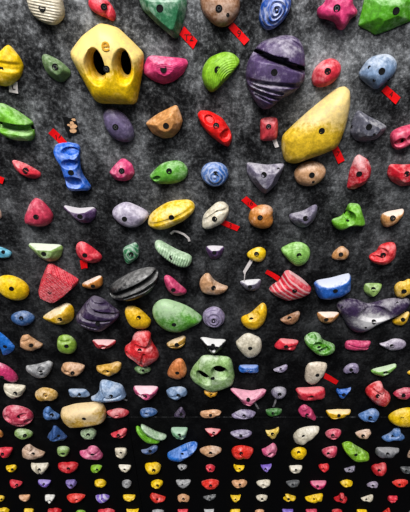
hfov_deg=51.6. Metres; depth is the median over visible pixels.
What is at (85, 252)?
hold
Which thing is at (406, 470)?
hold
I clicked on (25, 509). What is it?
hold
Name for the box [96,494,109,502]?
hold
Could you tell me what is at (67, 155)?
hold
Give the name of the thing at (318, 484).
hold
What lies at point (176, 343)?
hold
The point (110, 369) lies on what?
hold
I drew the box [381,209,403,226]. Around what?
hold
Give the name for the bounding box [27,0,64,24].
hold
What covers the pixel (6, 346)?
hold
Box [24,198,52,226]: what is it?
hold
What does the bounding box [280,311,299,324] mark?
hold
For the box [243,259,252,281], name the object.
tape strip
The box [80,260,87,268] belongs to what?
tag
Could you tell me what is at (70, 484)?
hold
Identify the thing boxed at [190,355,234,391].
hold
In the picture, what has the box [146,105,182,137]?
hold
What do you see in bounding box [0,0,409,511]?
wall
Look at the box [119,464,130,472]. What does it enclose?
hold
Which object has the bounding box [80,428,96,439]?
hold
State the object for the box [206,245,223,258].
hold
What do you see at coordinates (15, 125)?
hold
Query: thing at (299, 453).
hold
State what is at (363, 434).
hold
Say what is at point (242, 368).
hold
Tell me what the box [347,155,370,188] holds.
hold
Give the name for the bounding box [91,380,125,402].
hold
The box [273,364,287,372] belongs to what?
hold
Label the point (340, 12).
hold
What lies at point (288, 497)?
hold
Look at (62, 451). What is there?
hold
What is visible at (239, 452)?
hold
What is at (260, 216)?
hold
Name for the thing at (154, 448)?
hold
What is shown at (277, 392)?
hold
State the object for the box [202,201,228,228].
hold
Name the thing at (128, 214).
hold
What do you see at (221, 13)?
hold
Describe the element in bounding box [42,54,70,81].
hold
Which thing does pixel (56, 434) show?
hold
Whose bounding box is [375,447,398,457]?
hold
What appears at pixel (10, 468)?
hold
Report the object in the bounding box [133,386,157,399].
hold
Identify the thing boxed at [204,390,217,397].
hold
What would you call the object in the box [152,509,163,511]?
hold
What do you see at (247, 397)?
hold
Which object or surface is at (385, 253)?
hold
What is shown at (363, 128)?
hold
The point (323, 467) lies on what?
hold
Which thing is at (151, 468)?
hold
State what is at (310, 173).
hold
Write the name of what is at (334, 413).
hold
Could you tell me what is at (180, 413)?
hold
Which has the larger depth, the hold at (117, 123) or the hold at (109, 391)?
the hold at (109, 391)
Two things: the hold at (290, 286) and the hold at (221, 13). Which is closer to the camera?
the hold at (221, 13)
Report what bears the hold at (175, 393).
attached to the wall
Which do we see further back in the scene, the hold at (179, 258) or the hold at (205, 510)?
the hold at (205, 510)
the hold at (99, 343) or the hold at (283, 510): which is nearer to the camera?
the hold at (99, 343)
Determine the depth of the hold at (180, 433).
2.72 m
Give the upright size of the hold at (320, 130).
0.301 m
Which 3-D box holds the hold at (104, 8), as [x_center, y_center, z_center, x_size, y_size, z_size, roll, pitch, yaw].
[-0.356,-0.848,1.456,0.091,0.075,0.034,0,33,0]
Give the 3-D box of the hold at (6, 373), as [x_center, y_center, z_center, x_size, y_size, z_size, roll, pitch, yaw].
[-1.151,0.681,2.442,0.113,0.158,0.040,0,33,0]
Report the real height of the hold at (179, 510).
0.070 m
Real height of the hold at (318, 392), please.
0.107 m
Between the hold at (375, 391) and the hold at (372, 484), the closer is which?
the hold at (375, 391)
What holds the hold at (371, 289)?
attached to the wall
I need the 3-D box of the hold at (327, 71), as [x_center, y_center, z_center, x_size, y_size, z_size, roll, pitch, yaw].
[0.452,-0.672,1.565,0.104,0.099,0.041,0,33,0]
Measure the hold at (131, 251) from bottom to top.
0.119 m
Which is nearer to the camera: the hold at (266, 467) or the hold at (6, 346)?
the hold at (6, 346)
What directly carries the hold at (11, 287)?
attached to the wall
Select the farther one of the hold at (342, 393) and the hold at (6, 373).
the hold at (342, 393)
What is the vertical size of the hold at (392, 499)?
0.062 m
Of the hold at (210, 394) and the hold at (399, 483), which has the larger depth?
the hold at (399, 483)
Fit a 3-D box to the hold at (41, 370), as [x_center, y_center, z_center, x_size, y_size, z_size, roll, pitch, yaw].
[-0.949,0.663,2.430,0.163,0.136,0.040,0,33,0]
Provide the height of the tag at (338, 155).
0.087 m
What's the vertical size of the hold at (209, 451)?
0.095 m
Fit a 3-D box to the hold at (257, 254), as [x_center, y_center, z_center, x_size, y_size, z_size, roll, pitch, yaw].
[0.245,-0.001,2.006,0.091,0.080,0.030,0,33,0]
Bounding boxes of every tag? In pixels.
[9,82,17,93]
[49,128,66,142]
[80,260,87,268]
[180,27,196,48]
[221,221,239,230]
[228,23,248,44]
[241,196,256,208]
[265,270,279,280]
[324,373,337,383]
[332,146,344,163]
[382,86,400,103]
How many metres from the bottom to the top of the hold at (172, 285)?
0.127 m
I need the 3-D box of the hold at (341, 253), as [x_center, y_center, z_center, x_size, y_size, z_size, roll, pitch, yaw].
[0.644,-0.008,2.002,0.080,0.074,0.029,0,33,0]
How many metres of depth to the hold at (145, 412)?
2.63 m
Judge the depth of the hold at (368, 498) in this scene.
3.18 m
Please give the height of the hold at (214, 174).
0.107 m
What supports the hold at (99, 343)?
attached to the wall
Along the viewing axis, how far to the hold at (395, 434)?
2.75 m
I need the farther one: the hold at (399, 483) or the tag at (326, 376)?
the hold at (399, 483)
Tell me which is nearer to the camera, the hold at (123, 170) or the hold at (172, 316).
the hold at (123, 170)
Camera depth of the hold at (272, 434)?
2.75 m
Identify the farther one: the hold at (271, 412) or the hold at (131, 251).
the hold at (271, 412)
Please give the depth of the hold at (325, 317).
2.21 m
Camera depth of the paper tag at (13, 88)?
1.61 m
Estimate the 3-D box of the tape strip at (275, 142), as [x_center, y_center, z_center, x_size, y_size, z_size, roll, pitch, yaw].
[0.287,-0.459,1.724,0.031,0.037,0.003,0,33,0]
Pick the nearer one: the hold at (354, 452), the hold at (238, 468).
the hold at (354, 452)
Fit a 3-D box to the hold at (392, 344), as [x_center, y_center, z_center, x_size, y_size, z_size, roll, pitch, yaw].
[1.035,0.492,2.327,0.148,0.082,0.028,0,33,0]
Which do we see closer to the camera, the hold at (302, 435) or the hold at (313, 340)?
the hold at (313, 340)
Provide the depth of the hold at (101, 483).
3.06 m
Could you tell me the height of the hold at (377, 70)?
0.121 m
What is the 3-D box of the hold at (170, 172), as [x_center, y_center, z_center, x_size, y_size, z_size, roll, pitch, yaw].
[-0.153,-0.343,1.776,0.162,0.102,0.044,0,33,0]
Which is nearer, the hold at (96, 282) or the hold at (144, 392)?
the hold at (96, 282)
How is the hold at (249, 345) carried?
attached to the wall
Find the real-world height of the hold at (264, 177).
0.138 m
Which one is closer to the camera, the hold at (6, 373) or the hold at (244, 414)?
the hold at (6, 373)
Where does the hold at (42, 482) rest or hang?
attached to the wall
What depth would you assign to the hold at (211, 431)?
2.74 m
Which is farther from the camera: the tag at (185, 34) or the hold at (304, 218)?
the hold at (304, 218)
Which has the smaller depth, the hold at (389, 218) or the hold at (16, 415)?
the hold at (389, 218)
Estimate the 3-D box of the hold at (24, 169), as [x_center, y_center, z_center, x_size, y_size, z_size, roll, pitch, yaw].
[-0.750,-0.354,1.770,0.108,0.081,0.043,0,33,0]
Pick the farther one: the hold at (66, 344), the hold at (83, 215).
the hold at (66, 344)
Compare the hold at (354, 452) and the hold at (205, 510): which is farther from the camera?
the hold at (205, 510)
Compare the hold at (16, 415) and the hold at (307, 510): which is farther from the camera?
the hold at (307, 510)
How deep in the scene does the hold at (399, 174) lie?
1.77 m
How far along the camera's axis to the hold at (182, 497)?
3.17 m
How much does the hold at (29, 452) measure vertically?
0.142 m
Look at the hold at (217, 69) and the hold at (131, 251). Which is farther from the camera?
the hold at (131, 251)
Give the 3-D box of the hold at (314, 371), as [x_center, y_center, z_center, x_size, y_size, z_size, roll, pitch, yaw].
[0.639,0.689,2.447,0.121,0.186,0.039,0,33,0]
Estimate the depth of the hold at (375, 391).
2.51 m
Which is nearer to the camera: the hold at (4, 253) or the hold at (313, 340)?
the hold at (4, 253)
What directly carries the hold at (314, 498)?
attached to the wall
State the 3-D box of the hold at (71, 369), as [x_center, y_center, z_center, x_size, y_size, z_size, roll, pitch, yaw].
[-0.758,0.659,2.423,0.139,0.102,0.047,0,33,0]
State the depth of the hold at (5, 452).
2.85 m
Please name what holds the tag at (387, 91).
attached to the wall
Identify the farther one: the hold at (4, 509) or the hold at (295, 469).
the hold at (4, 509)
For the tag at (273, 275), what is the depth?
2.08 m
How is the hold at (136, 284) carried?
attached to the wall
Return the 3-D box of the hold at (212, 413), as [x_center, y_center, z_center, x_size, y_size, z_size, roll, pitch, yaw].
[0.035,0.994,2.651,0.134,0.071,0.028,0,33,0]
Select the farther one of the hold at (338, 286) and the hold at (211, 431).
the hold at (211, 431)
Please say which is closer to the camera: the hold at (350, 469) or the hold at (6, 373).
the hold at (6, 373)
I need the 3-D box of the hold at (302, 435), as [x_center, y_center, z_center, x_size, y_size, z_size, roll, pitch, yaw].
[0.659,1.181,2.756,0.160,0.172,0.055,0,33,0]
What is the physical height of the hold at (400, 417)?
0.165 m
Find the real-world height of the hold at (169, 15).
0.141 m
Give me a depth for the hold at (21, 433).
2.74 m
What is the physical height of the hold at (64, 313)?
0.141 m
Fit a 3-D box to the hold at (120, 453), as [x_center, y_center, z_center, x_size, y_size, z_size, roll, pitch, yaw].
[-0.570,1.346,2.874,0.082,0.104,0.036,0,33,0]
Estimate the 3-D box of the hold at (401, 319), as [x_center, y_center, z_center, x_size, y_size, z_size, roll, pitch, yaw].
[1.030,0.337,2.223,0.076,0.092,0.033,0,33,0]
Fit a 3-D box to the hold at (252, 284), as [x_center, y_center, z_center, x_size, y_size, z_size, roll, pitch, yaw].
[0.226,0.153,2.105,0.104,0.073,0.031,0,33,0]
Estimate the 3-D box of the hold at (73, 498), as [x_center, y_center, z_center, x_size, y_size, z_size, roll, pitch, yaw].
[-0.969,1.824,3.178,0.142,0.081,0.045,0,33,0]
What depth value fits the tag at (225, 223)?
1.93 m
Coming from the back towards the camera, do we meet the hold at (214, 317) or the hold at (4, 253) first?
the hold at (214, 317)
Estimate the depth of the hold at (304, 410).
2.62 m
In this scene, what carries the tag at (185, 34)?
attached to the wall
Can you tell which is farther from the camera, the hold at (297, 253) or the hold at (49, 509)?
the hold at (49, 509)
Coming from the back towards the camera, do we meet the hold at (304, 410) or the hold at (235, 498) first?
the hold at (235, 498)
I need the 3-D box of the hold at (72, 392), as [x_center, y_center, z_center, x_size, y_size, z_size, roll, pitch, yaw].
[-0.758,0.830,2.543,0.125,0.066,0.030,0,33,0]
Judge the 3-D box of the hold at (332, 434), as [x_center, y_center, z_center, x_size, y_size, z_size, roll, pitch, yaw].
[0.836,1.167,2.757,0.102,0.090,0.038,0,33,0]
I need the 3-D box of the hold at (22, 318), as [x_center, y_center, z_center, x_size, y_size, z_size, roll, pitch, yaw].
[-0.958,0.335,2.220,0.125,0.097,0.036,0,33,0]
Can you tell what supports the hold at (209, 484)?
attached to the wall
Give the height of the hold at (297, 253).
0.131 m
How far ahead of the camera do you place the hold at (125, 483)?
3.06 m
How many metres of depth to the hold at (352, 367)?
2.42 m
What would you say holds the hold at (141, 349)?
attached to the wall
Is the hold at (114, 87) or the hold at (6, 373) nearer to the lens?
the hold at (114, 87)
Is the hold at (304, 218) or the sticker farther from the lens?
the hold at (304, 218)
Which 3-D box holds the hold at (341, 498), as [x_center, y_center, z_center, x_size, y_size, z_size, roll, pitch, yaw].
[1.024,1.819,3.173,0.104,0.084,0.048,0,33,0]
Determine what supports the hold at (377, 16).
attached to the wall
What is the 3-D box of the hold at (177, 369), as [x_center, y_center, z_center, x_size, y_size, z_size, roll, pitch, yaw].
[-0.161,0.657,2.428,0.115,0.164,0.038,0,33,0]
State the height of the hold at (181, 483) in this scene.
0.069 m
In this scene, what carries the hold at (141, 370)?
attached to the wall
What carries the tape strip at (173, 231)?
attached to the wall
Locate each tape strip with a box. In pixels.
[170,230,189,241]
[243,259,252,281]
[272,139,278,147]
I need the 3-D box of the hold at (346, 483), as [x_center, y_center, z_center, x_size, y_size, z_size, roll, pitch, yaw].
[1.029,1.656,3.075,0.091,0.066,0.035,0,33,0]
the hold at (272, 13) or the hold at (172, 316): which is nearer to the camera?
the hold at (272, 13)
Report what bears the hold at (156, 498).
attached to the wall
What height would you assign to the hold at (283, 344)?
0.082 m
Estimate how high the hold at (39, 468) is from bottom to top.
0.093 m
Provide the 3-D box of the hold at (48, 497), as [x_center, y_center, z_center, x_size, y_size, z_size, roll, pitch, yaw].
[-1.164,1.832,3.185,0.074,0.074,0.042,0,33,0]
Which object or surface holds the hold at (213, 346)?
attached to the wall
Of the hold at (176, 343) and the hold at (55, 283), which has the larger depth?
the hold at (176, 343)
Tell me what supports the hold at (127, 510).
attached to the wall
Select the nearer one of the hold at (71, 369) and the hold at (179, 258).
the hold at (179, 258)
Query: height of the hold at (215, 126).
0.141 m
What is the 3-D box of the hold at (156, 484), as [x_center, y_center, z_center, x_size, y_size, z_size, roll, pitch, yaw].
[-0.350,1.661,3.072,0.090,0.072,0.046,0,33,0]
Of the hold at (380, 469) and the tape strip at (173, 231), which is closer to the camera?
the tape strip at (173, 231)
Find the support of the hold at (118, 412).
attached to the wall
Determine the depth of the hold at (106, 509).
3.29 m
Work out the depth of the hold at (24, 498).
3.17 m
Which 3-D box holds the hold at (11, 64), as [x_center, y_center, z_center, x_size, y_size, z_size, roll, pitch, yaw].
[-0.728,-0.692,1.551,0.113,0.141,0.044,0,33,0]
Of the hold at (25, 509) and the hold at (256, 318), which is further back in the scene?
the hold at (25, 509)
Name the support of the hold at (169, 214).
attached to the wall
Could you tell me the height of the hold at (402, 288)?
0.113 m
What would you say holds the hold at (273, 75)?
attached to the wall
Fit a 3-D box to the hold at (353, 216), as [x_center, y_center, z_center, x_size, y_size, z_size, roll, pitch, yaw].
[0.648,-0.166,1.882,0.151,0.124,0.067,0,33,0]
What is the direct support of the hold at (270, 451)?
attached to the wall
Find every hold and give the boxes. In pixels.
[0,45,23,85]
[0,103,34,140]
[0,247,11,257]
[0,275,29,299]
[0,332,14,354]
[0,363,17,381]
[0,447,12,457]
[0,507,9,511]
[3,405,33,425]
[4,384,25,398]
[6,465,16,471]
[10,479,22,487]
[11,311,34,325]
[12,160,40,178]
[14,428,32,438]
[19,494,30,501]
[20,334,42,350]
[22,444,44,459]
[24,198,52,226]
[24,508,33,511]
[26,361,52,377]
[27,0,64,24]
[29,243,62,261]
[31,463,48,473]
[35,387,57,400]
[38,264,78,302]
[38,479,50,486]
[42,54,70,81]
[43,303,73,324]
[43,406,59,419]
[45,494,54,503]
[47,425,66,441]
[48,508,61,511]
[54,142,90,190]
[57,335,76,353]
[57,446,69,456]
[58,462,78,472]
[61,362,84,376]
[61,402,105,427]
[64,205,96,222]
[66,479,76,488]
[67,493,84,502]
[68,389,89,396]
[71,23,143,103]
[76,241,101,262]
[76,296,119,331]
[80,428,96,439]
[80,445,102,459]
[82,276,102,288]
[88,0,115,20]
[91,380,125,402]
[91,465,101,472]
[93,339,115,348]
[95,479,106,487]
[96,361,121,375]
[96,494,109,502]
[98,508,114,511]
[103,107,133,141]
[107,408,128,417]
[109,267,158,300]
[110,159,134,180]
[111,428,126,437]
[112,202,148,227]
[115,448,126,458]
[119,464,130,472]
[122,480,131,487]
[123,242,139,263]
[123,494,135,501]
[125,306,150,328]
[125,330,158,366]
[126,508,138,511]
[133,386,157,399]
[134,366,150,373]
[136,424,166,443]
[139,0,186,37]
[140,408,157,417]
[141,445,157,454]
[143,56,187,83]
[145,462,160,474]
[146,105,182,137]
[148,199,194,229]
[150,160,187,183]
[150,493,165,502]
[151,479,162,488]
[152,299,201,331]
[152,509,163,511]
[155,240,191,266]
[164,275,186,295]
[166,386,186,399]
[167,336,185,348]
[167,358,186,378]
[167,441,197,461]
[171,427,187,439]
[174,407,185,417]
[176,479,190,487]
[177,494,189,501]
[178,464,186,470]
[178,509,187,511]
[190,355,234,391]
[198,110,231,146]
[199,273,227,294]
[200,0,239,26]
[200,337,225,353]
[200,409,220,417]
[200,446,221,456]
[201,162,228,186]
[201,479,218,489]
[202,52,239,91]
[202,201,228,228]
[202,307,224,327]
[203,494,215,500]
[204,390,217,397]
[204,509,213,511]
[205,428,220,436]
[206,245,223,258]
[206,464,214,471]
[230,429,251,438]
[230,494,240,502]
[231,388,265,405]
[231,445,253,459]
[232,409,255,419]
[232,479,246,487]
[233,464,243,471]
[236,333,261,357]
[239,365,258,372]
[240,279,260,290]
[241,303,266,329]
[246,35,304,108]
[246,162,283,192]
[247,247,265,261]
[249,205,272,228]
[256,479,270,487]
[256,494,267,501]
[259,0,290,29]
[260,117,277,140]
[261,464,271,471]
[262,443,276,457]
[265,427,278,438]
[266,408,281,416]
[269,270,310,300]
[271,387,285,398]
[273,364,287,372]
[274,338,297,350]
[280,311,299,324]
[281,86,349,162]
[281,242,309,265]
[282,509,292,511]
[283,494,295,501]
[286,480,299,487]
[289,205,317,227]
[289,465,301,473]
[291,447,306,459]
[293,426,318,444]
[294,161,325,185]
[296,386,324,400]
[298,404,315,419]
[304,332,334,355]
[305,362,326,384]
[305,493,322,502]
[306,509,316,511]
[310,480,325,489]
[312,58,340,86]
[314,273,350,299]
[317,0,356,29]
[317,312,338,322]
[318,463,328,472]
[322,446,336,457]
[325,429,340,439]
[326,409,350,418]
[332,203,364,229]
[332,246,348,259]
[334,493,346,502]
[336,387,350,398]
[337,298,409,331]
[340,479,352,487]
[342,441,368,461]
[343,363,358,373]
[344,466,354,472]
[345,340,370,350]
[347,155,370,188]
[350,110,385,141]
[355,429,370,438]
[356,509,366,511]
[358,0,409,34]
[358,408,378,421]
[359,54,396,88]
[361,494,372,501]
[363,283,381,296]
[365,381,389,406]
[367,481,377,487]
[369,242,395,264]
[371,364,396,375]
[371,462,386,475]
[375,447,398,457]
[379,338,405,349]
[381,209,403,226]
[381,428,404,441]
[387,164,409,185]
[387,496,397,502]
[388,407,409,426]
[390,124,409,149]
[392,312,408,325]
[392,479,407,487]
[393,387,409,399]
[394,279,409,297]
[400,466,409,473]
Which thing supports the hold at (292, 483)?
attached to the wall
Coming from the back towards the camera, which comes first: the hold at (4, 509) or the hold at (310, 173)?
the hold at (4, 509)
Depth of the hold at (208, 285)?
2.08 m
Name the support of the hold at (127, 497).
attached to the wall
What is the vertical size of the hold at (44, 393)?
0.106 m
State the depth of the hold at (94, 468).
2.96 m
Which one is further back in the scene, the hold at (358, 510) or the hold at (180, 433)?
the hold at (358, 510)
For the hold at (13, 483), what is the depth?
3.06 m
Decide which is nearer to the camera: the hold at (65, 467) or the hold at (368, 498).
the hold at (65, 467)
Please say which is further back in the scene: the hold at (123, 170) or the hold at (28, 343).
the hold at (28, 343)
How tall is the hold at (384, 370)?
0.094 m
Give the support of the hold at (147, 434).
attached to the wall
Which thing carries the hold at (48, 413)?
attached to the wall
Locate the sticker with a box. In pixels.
[62,116,79,137]
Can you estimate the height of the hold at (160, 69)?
0.098 m
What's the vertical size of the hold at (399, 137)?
0.099 m
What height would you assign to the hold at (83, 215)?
0.087 m
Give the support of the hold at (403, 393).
attached to the wall
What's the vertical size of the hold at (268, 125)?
0.095 m
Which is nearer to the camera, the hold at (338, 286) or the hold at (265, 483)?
the hold at (338, 286)
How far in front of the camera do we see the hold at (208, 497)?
3.18 m
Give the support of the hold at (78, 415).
attached to the wall
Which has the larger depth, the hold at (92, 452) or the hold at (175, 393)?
the hold at (92, 452)
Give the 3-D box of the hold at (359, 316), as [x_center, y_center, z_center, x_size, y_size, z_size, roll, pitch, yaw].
[0.865,0.323,2.196,0.372,0.224,0.063,0,33,0]
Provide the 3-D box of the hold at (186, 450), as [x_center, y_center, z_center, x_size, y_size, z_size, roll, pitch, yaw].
[-0.153,1.331,2.842,0.210,0.181,0.074,0,33,0]
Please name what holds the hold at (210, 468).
attached to the wall
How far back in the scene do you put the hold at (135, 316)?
2.19 m
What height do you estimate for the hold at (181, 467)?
0.049 m
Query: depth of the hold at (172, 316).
2.17 m
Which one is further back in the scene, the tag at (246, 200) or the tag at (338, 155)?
the tag at (246, 200)
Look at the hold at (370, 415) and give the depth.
2.63 m
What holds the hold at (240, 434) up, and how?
attached to the wall
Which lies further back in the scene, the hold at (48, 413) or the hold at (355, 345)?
the hold at (48, 413)
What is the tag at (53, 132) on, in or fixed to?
attached to the wall
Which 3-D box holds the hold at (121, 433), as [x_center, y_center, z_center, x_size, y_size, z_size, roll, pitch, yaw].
[-0.561,1.162,2.751,0.112,0.086,0.043,0,33,0]
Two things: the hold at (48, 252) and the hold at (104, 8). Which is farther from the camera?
the hold at (48, 252)
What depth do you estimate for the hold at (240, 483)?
3.06 m
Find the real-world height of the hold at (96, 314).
0.228 m
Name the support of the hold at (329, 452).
attached to the wall
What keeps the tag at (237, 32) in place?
attached to the wall
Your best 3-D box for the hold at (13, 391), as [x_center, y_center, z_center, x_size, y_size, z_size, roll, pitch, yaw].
[-1.134,0.816,2.527,0.132,0.113,0.043,0,33,0]
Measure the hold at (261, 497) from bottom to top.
0.060 m

